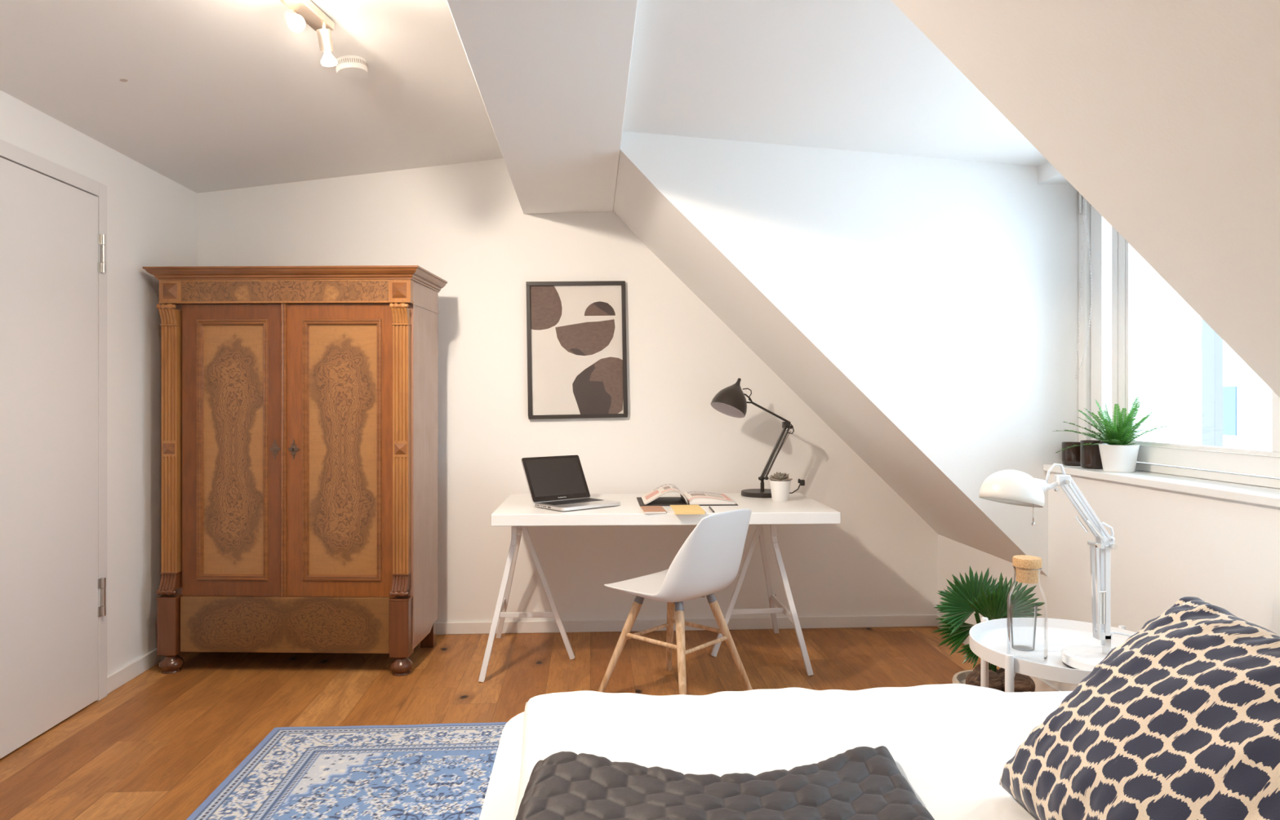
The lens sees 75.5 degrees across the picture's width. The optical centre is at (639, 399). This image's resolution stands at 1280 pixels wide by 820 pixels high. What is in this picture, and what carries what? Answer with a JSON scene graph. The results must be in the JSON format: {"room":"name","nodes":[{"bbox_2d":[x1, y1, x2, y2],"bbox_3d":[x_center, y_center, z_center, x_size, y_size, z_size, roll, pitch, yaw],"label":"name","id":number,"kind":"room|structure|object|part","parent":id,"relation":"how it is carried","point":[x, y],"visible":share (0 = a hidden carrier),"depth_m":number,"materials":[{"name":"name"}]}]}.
{"room":"bedroom","nodes":[
{"label":"bedroom","id":0,"kind":"room"},
{"bbox_2d":[0,89,197,676],"bbox_3d":[-2.200,-0.155,1.569,0.196,2.750,5.295,0,0,-3],"label":"wall","id":1,"kind":"structure","parent":0,"point":[152,218],"depth_m":3.61,"materials":[{"name":"white paint"}]},
{"bbox_2d":[0,138,106,759],"bbox_3d":[-2.142,0.171,2.877,0.077,2.099,1.042,0,0,-3],"label":"door","id":2,"kind":"structure","parent":1,"relation":"in","point":[53,216],"depth_m":3.03,"materials":[{"name":"white paint"}]},
{"bbox_2d":[106,648,164,694],"bbox_3d":[-2.098,1.185,1.625,0.014,0.070,5.195,0,0,-3],"label":"baseboard","id":3,"kind":"structure","parent":1,"relation":"attached to","point":[128,673],"depth_m":3.60,"materials":[{"name":"white paint"}]},
{"bbox_2d":[0,0,503,193],"bbox_3d":[-1.055,-1.292,1.687,2.104,0.477,5.195,0,0,-3],"label":"ceiling","id":4,"kind":"structure","parent":0,"point":[216,95],"depth_m":3.02,"materials":[{"name":"paint"}]},
{"bbox_2d":[280,0,337,66],"bbox_3d":[-1.016,-1.134,2.243,0.181,0.144,0.840,0,0,6],"label":"ceiling light","id":5,"kind":"object","parent":4,"relation":"attached to","point":[300,12],"visible":1,"depth_m":2.55,"materials":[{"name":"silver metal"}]},
{"bbox_3d":[-1.015,-1.112,2.441,0.049,0.048,0.051,0,0,6],"label":"bulb","id":6,"kind":"part","parent":5,"relation":"part of","materials":[{"name":"white glass"}]},
{"bbox_3d":[-0.949,-1.114,2.263,0.051,0.048,0.050,0,0,6],"label":"bulb","id":7,"kind":"part","parent":5,"relation":"part of","materials":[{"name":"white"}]},
{"bbox_3d":[-0.993,-1.086,2.638,0.051,0.049,0.050,0,0,6],"label":"bulb","id":8,"kind":"part","parent":5,"relation":"part of","materials":[{"name":"white glass"}]},
{"bbox_2d":[335,55,368,79],"bbox_3d":[-1.030,-1.186,2.949,0.111,0.055,0.110,0,0,23],"label":"smoke detector","id":9,"kind":"object","parent":4,"relation":"attached to","point":[351,67],"visible":0.94,"depth_m":2.92,"materials":[{"name":"white plastic"}]},
{"bbox_2d":[0,626,1035,819],"bbox_3d":[-0.081,1.270,1.773,4.450,0.100,5.450,0,0,-3],"label":"floor","id":10,"kind":"structure","parent":0,"point":[157,745],"depth_m":3.46,"materials":[{"name":"brown wood"}]},
{"bbox_2d":[142,265,447,676],"bbox_3d":[-1.573,0.318,3.870,1.222,1.805,0.498,0,0,2],"label":"wardrobe","id":11,"kind":"object","parent":10,"relation":"on","point":[300,404],"visible":1,"depth_m":3.69,"materials":[{"name":"brown wood"}]},
{"bbox_3d":[-2.101,1.009,3.703,0.089,0.258,0.080,0,0,2],"label":"post","id":12,"kind":"part","parent":11,"relation":"part of","materials":[{"name":"brown wood"}]},
{"bbox_3d":[-1.825,0.228,3.705,0.449,1.305,0.026,0,0,2],"label":"door","id":13,"kind":"part","parent":11,"relation":"part of","materials":[{"name":"brown wood"}]},
{"bbox_3d":[-1.822,0.226,3.693,0.325,1.168,0.018,0,0,2],"label":"panel moulding","id":14,"kind":"part","parent":11,"relation":"part of","materials":[{"name":"brown wood"}]},
{"bbox_3d":[-1.821,0.226,3.708,0.325,1.168,0.012,0,0,2],"label":"burl panel","id":15,"kind":"part","parent":11,"relation":"part of","materials":[{"name":"brown wood"}]},
{"bbox_3d":[-1.578,-0.480,3.686,1.130,0.105,0.046,0,0,2],"label":"frieze rail","id":16,"kind":"part","parent":11,"relation":"part of","materials":[{"name":"brown wood"}]},
{"bbox_3d":[-1.573,-0.558,3.870,1.222,0.053,0.498,0,0,2],"label":"cornice","id":17,"kind":"part","parent":11,"relation":"part of","materials":[{"name":"brown wood"}]},
{"bbox_3d":[-1.342,0.228,3.693,0.515,1.305,0.026,0,0,2],"label":"door","id":18,"kind":"part","parent":11,"relation":"part of","materials":[{"name":"brown wood"}]},
{"bbox_3d":[-1.327,0.226,3.680,0.357,1.168,0.018,0,0,2],"label":"panel moulding","id":19,"kind":"part","parent":11,"relation":"part of","materials":[{"name":"brown wood"}]},
{"bbox_3d":[-1.327,0.226,3.695,0.357,1.168,0.012,0,0,2],"label":"burl panel","id":20,"kind":"part","parent":11,"relation":"part of","materials":[{"name":"brown wood"}]},
{"bbox_3d":[-1.061,1.009,3.675,0.089,0.258,0.080,0,0,2],"label":"post","id":21,"kind":"part","parent":11,"relation":"part of","materials":[{"name":"brown wood"}]},
{"bbox_3d":[-1.006,-0.430,3.894,0.005,0.010,0.420,0,0,2],"label":"moulding","id":22,"kind":"part","parent":11,"relation":"part of","materials":[{"name":"wood"}]},
{"bbox_3d":[-1.046,1.155,4.080,0.064,0.130,0.050,0,0,2],"label":"leg","id":23,"kind":"part","parent":11,"relation":"part of","materials":[{"name":"brown wood"}]},
{"bbox_2d":[186,722,506,819],"bbox_3d":[-0.578,1.216,2.007,1.413,0.008,2.176,0,0,-3],"label":"rug","id":24,"kind":"object","parent":10,"relation":"on","point":[432,771],"visible":0.59,"depth_m":2.67,"materials":[{"name":"blue carpet"}]},
{"bbox_2d":[478,526,574,683],"bbox_3d":[-0.512,0.880,3.906,0.410,0.689,0.692,0,0,-3],"label":"trestle","id":25,"kind":"object","parent":10,"relation":"on","point":[500,613],"visible":0.79,"depth_m":3.88,"materials":[{"name":"white paint"}]},
{"bbox_3d":[-0.627,0.886,3.658,0.033,0.677,0.254,0,0,30],"label":"leg","id":26,"kind":"part","parent":25,"relation":"part of","materials":[{"name":"white paint"}]},
{"bbox_3d":[-0.656,0.886,4.139,0.033,0.677,0.254,0,0,-37],"label":"leg","id":27,"kind":"part","parent":25,"relation":"part of","materials":[{"name":"white paint"}]},
{"bbox_3d":[-0.442,0.884,3.893,0.275,0.679,0.026,0,0,5],"label":"leg","id":28,"kind":"part","parent":25,"relation":"part of","materials":[{"name":"white paint"}]},
{"bbox_2d":[598,509,752,695],"bbox_3d":[0.161,0.830,3.392,0.508,0.789,0.475,0,0,42],"label":"shell chair","id":29,"kind":"object","parent":10,"relation":"on","point":[708,561],"visible":0.98,"depth_m":3.25,"materials":[{"name":"white plastic"}]},
{"bbox_3d":[-0.083,1.021,3.391,0.193,0.406,0.036,0,0,-3],"label":"leg","id":30,"kind":"part","parent":29,"relation":"part of","materials":[{"name":"brown wood"}]},
{"bbox_3d":[0.135,1.022,3.634,0.037,0.406,0.192,0,0,-1],"label":"leg","id":31,"kind":"part","parent":29,"relation":"part of","materials":[{"name":"brown wood"}]},
{"bbox_3d":[0.163,1.022,3.176,0.037,0.406,0.192,0,0,-6],"label":"leg","id":32,"kind":"part","parent":29,"relation":"part of","materials":[{"name":"brown wood"}]},
{"bbox_3d":[0.376,1.021,3.419,0.193,0.406,0.036,0,0,-3],"label":"leg","id":33,"kind":"part","parent":29,"relation":"part of","materials":[{"name":"brown wood"}]},
{"bbox_2d":[711,524,813,676],"bbox_3d":[0.541,0.880,3.970,0.410,0.689,0.692,0,0,-3],"label":"trestle","id":34,"kind":"object","parent":10,"relation":"on","point":[792,615],"visible":0.79,"depth_m":3.94,"materials":[{"name":"white paint"}]},
{"bbox_2d":[491,493,840,526],"bbox_3d":[0.101,0.510,3.881,1.490,0.050,0.744,0,0,-3],"label":"desk","id":35,"kind":"object","parent":34,"relation":"on","point":[517,510],"visible":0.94,"depth_m":3.54,"materials":[{"name":"white laminate"}]},
{"bbox_2d":[520,454,620,511],"bbox_3d":[-0.318,0.377,3.779,0.326,0.215,0.334,0,0,-40],"label":"laptop","id":36,"kind":"object","parent":35,"relation":"on","point":[558,483],"visible":1,"depth_m":3.83,"materials":[{"name":"silver metal"}]},
{"bbox_3d":[-0.392,0.369,3.866,0.325,0.222,0.006,0,-27,-40],"label":"lid","id":37,"kind":"part","parent":36,"relation":"part of","materials":[{"name":"silver metal"}]},
{"bbox_2d":[640,506,666,514],"bbox_3d":[0.057,0.480,3.596,0.096,0.008,0.186,0,0,-5],"label":"notebook","id":38,"kind":"object","parent":35,"relation":"on","point":[646,509],"visible":1,"depth_m":3.57,"materials":[{"name":"orange paper"}]},
{"bbox_2d":[636,484,737,506],"bbox_3d":[0.215,0.450,3.915,0.450,0.071,0.320,0,0,-3],"label":"open book","id":39,"kind":"object","parent":35,"relation":"on","point":[653,498],"visible":1,"depth_m":3.84,"materials":[{"name":"grey paper"}]},
{"bbox_2d":[670,505,705,515],"bbox_3d":[0.205,0.479,3.588,0.132,0.012,0.216,0,0,-3],"label":"notepad","id":40,"kind":"object","parent":35,"relation":"on","point":[677,509],"visible":1,"depth_m":3.54,"materials":[{"name":"yellow paper"}]},
{"bbox_2d":[711,377,804,497],"bbox_3d":[0.579,0.189,4.146,0.467,0.592,0.212,0,0,-26],"label":"desk lamp","id":41,"kind":"object","parent":35,"relation":"on","point":[731,401],"visible":0.94,"depth_m":4.14,"materials":[{"name":"black metal"}]},
{"bbox_3d":[0.441,-0.007,4.094,0.178,0.200,0.180,0,0,-3],"label":"lamp shade","id":42,"kind":"part","parent":41,"relation":"part of","materials":[{"name":"grey metal"}]},
{"bbox_3d":[0.620,0.428,4.160,0.050,0.074,0.028,0,0,-3],"label":"stem","id":43,"kind":"part","parent":41,"relation":"part of","materials":[{"name":"black metal"}]},
{"bbox_3d":[0.619,0.396,4.141,0.050,0.022,0.020,0,0,-3],"label":"knob","id":44,"kind":"part","parent":41,"relation":"part of","materials":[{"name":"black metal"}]},
{"bbox_3d":[0.632,0.045,4.149,0.257,0.158,0.018,0,0,-9],"label":"arm","id":45,"kind":"part","parent":41,"relation":"part of","materials":[{"name":"black metal"}]},
{"bbox_3d":[0.679,0.269,4.166,0.158,0.262,0.038,0,0,-3],"label":"arm","id":46,"kind":"part","parent":41,"relation":"part of","materials":[{"name":"black metal"}]},
{"bbox_2d":[768,471,792,502],"bbox_3d":[0.673,0.417,3.957,0.121,0.136,0.116,0,0,-3],"label":"potted succulent","id":47,"kind":"object","parent":35,"relation":"on","point":[780,483],"visible":1,"depth_m":3.92,"materials":[{"name":"white ceramic"}]},
{"bbox_2d":[769,480,791,502],"bbox_3d":[0.672,0.436,3.957,0.102,0.097,0.102,0,0,-3],"label":"pot","id":48,"kind":"object","parent":47,"relation":"on","point":[780,489],"depth_m":3.92,"materials":[{"name":"white ceramic"}]},
{"bbox_3d":[0.472,0.884,3.948,0.275,0.679,0.026,0,0,-11],"label":"leg","id":49,"kind":"part","parent":34,"relation":"part of","materials":[{"name":"white paint"}]},
{"bbox_3d":[0.655,0.886,4.218,0.033,0.677,0.254,0,0,30],"label":"leg","id":50,"kind":"part","parent":34,"relation":"part of","materials":[{"name":"white paint"}]},
{"bbox_3d":[0.684,0.886,3.736,0.033,0.677,0.254,0,0,-37],"label":"leg","id":51,"kind":"part","parent":34,"relation":"part of","materials":[{"name":"white paint"}]},
{"bbox_2d":[479,691,1072,819],"bbox_3d":[0.734,0.960,1.289,2.060,0.520,1.485,0,0,-3],"label":"bed","id":52,"kind":"object","parent":10,"relation":"on","point":[500,802],"visible":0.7,"depth_m":1.60,"materials":[{"name":"white fabric"}]},
{"bbox_2d":[513,684,1044,819],"bbox_3d":[0.344,0.679,1.253,1.134,0.039,1.380,0,0,-3],"label":"duvet","id":53,"kind":"object","parent":52,"relation":"on","point":[953,744],"visible":0.69,"depth_m":1.66,"materials":[{"name":"white fabric"}]},
{"bbox_2d":[515,746,934,819],"bbox_3d":[0.142,0.643,1.161,0.678,0.059,0.702,0,0,-3],"label":"quilted blanket","id":54,"kind":"object","parent":53,"relation":"on","point":[860,783],"visible":1,"depth_m":1.32,"materials":[{"name":"grey fabric"}]},
{"bbox_2d":[999,596,1279,819],"bbox_3d":[0.776,0.492,1.124,0.372,0.349,0.529,0,0,0],"label":"patterned cushion","id":55,"kind":"object","parent":53,"relation":"on","point":[1180,720],"visible":1,"depth_m":1.11,"materials":[{"name":"fabric"}]},
{"bbox_2d":[933,566,1044,693],"bbox_3d":[1.308,0.923,3.084,0.455,0.594,0.284,0,0,-3],"label":"fan palm","id":56,"kind":"object","parent":10,"relation":"on","point":[979,596],"visible":0.55,"depth_m":3.06,"materials":[{"name":"plant"}]},
{"bbox_2d":[951,670,1035,692],"bbox_3d":[1.318,1.137,3.084,0.284,0.165,0.284,0,0,-3],"label":"pot","id":57,"kind":"object","parent":10,"relation":"on","point":[960,677],"depth_m":3.01,"materials":[{"name":"stone"}]},
{"bbox_2d":[968,617,1136,693],"bbox_3d":[1.230,0.954,2.368,0.532,0.533,0.532,0,0,-3],"label":"tray table","id":58,"kind":"object","parent":10,"relation":"on","point":[988,639],"visible":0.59,"depth_m":2.46,"materials":[{"name":"white paint"}]},
{"bbox_3d":[1.088,0.954,2.598,0.023,0.533,0.035,0,0,-15],"label":"leg","id":59,"kind":"part","parent":58,"relation":"part of","materials":[{"name":"white paint"}]},
{"bbox_3d":[1.001,0.954,2.225,0.035,0.533,0.023,0,0,-15],"label":"leg","id":60,"kind":"part","parent":58,"relation":"part of","materials":[{"name":"white paint"}]},
{"bbox_2d":[1009,601,1037,651],"bbox_3d":[1.116,0.660,2.406,0.077,0.130,0.077,0,0,-3],"label":"drinking glass","id":61,"kind":"object","parent":58,"relation":"on","point":[1021,648],"visible":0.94,"depth_m":2.40,"materials":[{"name":"clear glass"}]},
{"bbox_2d":[1007,555,1047,664],"bbox_3d":[1.070,0.581,2.283,0.102,0.287,0.102,0,0,-3],"label":"carafe","id":62,"kind":"object","parent":58,"relation":"on","point":[1027,569],"visible":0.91,"depth_m":2.26,"materials":[{"name":"clear glass"}]},
{"bbox_2d":[978,463,1131,671],"bbox_3d":[1.179,0.450,2.240,0.512,0.551,0.194,0,0,-3],"label":"table lamp","id":63,"kind":"object","parent":58,"relation":"on","point":[1013,487],"visible":0.92,"depth_m":2.24,"materials":[{"name":"white metal"}]},
{"bbox_3d":[1.004,0.243,2.234,0.162,0.106,0.162,0,0,-3],"label":"lamp shade","id":64,"kind":"part","parent":63,"relation":"part of","materials":[{"name":"white metal"}]},
{"bbox_2d":[1031,503,1035,525],"bbox_3d":[1.060,0.307,2.228,0.009,0.068,0.009,0,0,-3],"label":"switch","id":65,"kind":"object","parent":63,"relation":"attached to","point":[1033,524],"depth_m":2.23,"materials":[{"name":"silver metal"}]},
{"bbox_2d":[1034,478,1050,493],"bbox_3d":[1.088,0.234,2.243,0.050,0.042,0.042,0,0,-3],"label":"socket","id":66,"kind":"object","parent":63,"relation":"attached to","point":[1045,486],"depth_m":2.23,"materials":[{"name":"white paint"}]},
{"bbox_3d":[1.215,0.299,2.256,0.141,0.184,0.026,0,0,-3],"label":"arm","id":67,"kind":"part","parent":63,"relation":"part of","materials":[{"name":"white paint"}]},
{"bbox_3d":[1.258,0.520,2.257,0.042,0.246,0.029,0,0,-3],"label":"arm","id":68,"kind":"part","parent":63,"relation":"part of","materials":[{"name":"white paint"}]},
{"bbox_3d":[1.262,0.392,2.257,0.060,0.032,0.048,0,0,-3],"label":"elbow plate","id":69,"kind":"part","parent":63,"relation":"part of","materials":[{"name":"white paint"}]},
{"bbox_3d":[1.272,0.668,2.255,0.019,0.055,0.020,0,0,-3],"label":"stem","id":70,"kind":"part","parent":63,"relation":"part of","materials":[{"name":"silver metal"}]},
{"bbox_3d":[1.460,0.954,2.510,0.035,0.533,0.023,0,0,-15],"label":"leg","id":71,"kind":"part","parent":58,"relation":"part of","materials":[{"name":"white paint"}]},
{"bbox_2d":[197,158,937,622],"bbox_3d":[-0.165,-0.155,4.421,4.600,2.750,0.155,0,0,-3],"label":"wall","id":72,"kind":"structure","parent":0,"point":[465,224],"depth_m":4.33,"materials":[{"name":"white paint"}]},
{"bbox_2d":[446,0,638,213],"bbox_3d":[-0.221,-1.225,1.737,0.468,0.511,5.195,0,0,-3],"label":"beam","id":73,"kind":"structure","parent":72,"relation":"attached to","point":[551,77],"depth_m":2.58,"materials":[{"name":"paint"}]},
{"bbox_2d":[525,280,627,419],"bbox_3d":[-0.329,-0.259,4.317,0.519,0.715,0.024,-1,0,-3],"label":"framed print","id":74,"kind":"object","parent":72,"relation":"attached to","point":[576,331],"visible":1,"depth_m":4.32,"materials":[{"name":"grey paper"}]},
{"bbox_2d":[435,614,937,635],"bbox_3d":[-0.328,1.189,4.326,3.872,0.062,0.014,0,0,-3],"label":"baseboard","id":75,"kind":"structure","parent":72,"relation":"attached to","point":[913,620],"depth_m":4.36,"materials":[{"name":"white paint"}]},
{"bbox_2d":[613,151,1044,575],"bbox_3d":[1.028,-0.402,3.891,2.281,2.256,1.045,0,0,-3],"label":"wall","id":76,"kind":"structure","parent":0,"point":[657,224],"depth_m":3.78,"materials":[{"name":"white paint"}]},
{"bbox_2d":[622,0,1047,166],"bbox_3d":[1.121,-1.222,2.346,2.281,0.616,1.990,0,0,-3],"label":"ceiling","id":77,"kind":"structure","parent":0,"point":[853,75],"depth_m":2.68,"materials":[{"name":"paint"}]},
{"bbox_2d":[620,131,1173,577],"bbox_3d":[1.060,-0.402,3.354,2.281,2.256,0.030,0,0,-3],"label":"wall","id":78,"kind":"structure","parent":0,"point":[944,291],"depth_m":3.35,"materials":[{"name":"white paint"}]},
{"bbox_2d":[1037,160,1071,184],"bbox_3d":[1.897,-0.940,2.393,0.427,0.120,1.990,0,0,-3],"label":"trim","id":79,"kind":"structure","parent":78,"relation":"attached to","point":[1047,174],"depth_m":3.32,"materials":[{"name":"white paint"}]},
{"bbox_2d":[891,0,1279,397],"bbox_3d":[1.181,-0.402,1.338,2.281,2.256,0.030,0,0,-3],"label":"wall","id":80,"kind":"structure","parent":0,"point":[904,6],"depth_m":1.31,"materials":[{"name":"white paint"}]},
{"bbox_2d":[907,0,1279,382],"bbox_3d":[1.245,-0.402,0.275,2.281,2.256,2.100,0,0,-3],"label":"ceiling","id":81,"kind":"structure","parent":0,"point":[1168,111],"depth_m":1.12,"materials":[{"name":"white paint"}]},
{"bbox_2d":[937,471,1279,691],"bbox_3d":[1.926,0.755,1.866,0.332,0.929,5.195,0,0,-3],"label":"wall","id":82,"kind":"structure","parent":0,"point":[1172,546],"depth_m":2.76,"materials":[{"name":"white paint"}]},
{"bbox_2d":[936,615,1061,692],"bbox_3d":[1.753,1.189,1.849,0.014,0.062,5.181,0,0,-3],"label":"baseboard","id":83,"kind":"structure","parent":82,"relation":"attached to","point":[1041,686],"depth_m":3.42,"materials":[{"name":"white paint"}]},
{"bbox_2d":[1043,464,1279,507],"bbox_3d":[1.813,0.278,2.388,0.215,0.026,1.986,0,0,-3],"label":"windowsill","id":84,"kind":"structure","parent":82,"relation":"on","point":[1261,495],"depth_m":2.63,"materials":[{"name":"white paint"}]},
{"bbox_2d":[1061,442,1080,466],"bbox_3d":[1.740,0.219,3.310,0.090,0.092,0.090,0,0,-3],"label":"glass jar","id":85,"kind":"object","parent":84,"relation":"on","point":[1070,456],"visible":0.7,"depth_m":3.28,"materials":[{"name":"black glass"}]},
{"bbox_2d":[1080,440,1104,469],"bbox_3d":[1.738,0.212,3.170,0.088,0.106,0.088,0,0,-3],"label":"glass jar","id":86,"kind":"object","parent":84,"relation":"on","point":[1090,455],"visible":0.8,"depth_m":3.14,"materials":[{"name":"black glass"}]},
{"bbox_2d":[1052,396,1167,472],"bbox_3d":[1.713,0.127,3.025,0.408,0.276,0.244,0,0,44],"label":"potted plant","id":87,"kind":"object","parent":84,"relation":"on","point":[1117,455],"visible":1,"depth_m":2.98,"materials":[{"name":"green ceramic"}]},
{"bbox_2d":[1097,443,1139,472],"bbox_3d":[1.754,0.215,3.026,0.132,0.100,0.132,0,0,-3],"label":"pot","id":88,"kind":"object","parent":87,"relation":"on","point":[1115,457],"depth_m":2.98,"materials":[{"name":"white ceramic"}]},
{"bbox_2d":[1078,192,1279,488],"bbox_3d":[1.897,-0.307,2.391,0.114,1.150,1.989,0,0,-3],"label":"window","id":89,"kind":"structure","parent":82,"relation":"in","point":[1108,373],"depth_m":3.16,"materials":[{"name":"white paint"}]},
{"bbox_2d":[1075,199,1092,379],"bbox_3d":[1.808,-0.461,2.894,0.043,0.759,0.902,0,0,-3],"label":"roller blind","id":90,"kind":"object","parent":89,"relation":"attached to","point":[1082,199],"visible":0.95,"depth_m":3.31,"materials":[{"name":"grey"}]},
{"label":"outside","id":91,"kind":"structure","parent":0,"visible":0},
{"bbox_2d":[1173,288,1271,450],"bbox_3d":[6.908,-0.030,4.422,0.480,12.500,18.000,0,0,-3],"label":"window panes","id":92,"kind":"structure","parent":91,"point":[1246,398],"depth_m":9.07,"materials":[{"name":"white"}]},
{"bbox_3d":[6.400,0.125,9.030,0.019,0.530,0.300,0,0,-3],"label":"pane","id":93,"kind":"part","parent":92,"relation":"part of","materials":[{"name":"blue"}]},
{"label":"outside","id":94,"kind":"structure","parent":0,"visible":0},
{"bbox_2d":[1173,318,1222,447],"bbox_3d":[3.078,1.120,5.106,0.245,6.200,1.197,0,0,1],"label":"frame","id":95,"kind":"object","parent":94,"point":[1209,343],"visible":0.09,"depth_m":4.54,"materials":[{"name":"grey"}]},
{"bbox_3d":[3.158,1.120,4.557,0.050,6.200,0.100,0,0,-3],"label":"post","id":96,"kind":"part","parent":95,"relation":"part of","materials":[{"name":"grey"}]}
]}

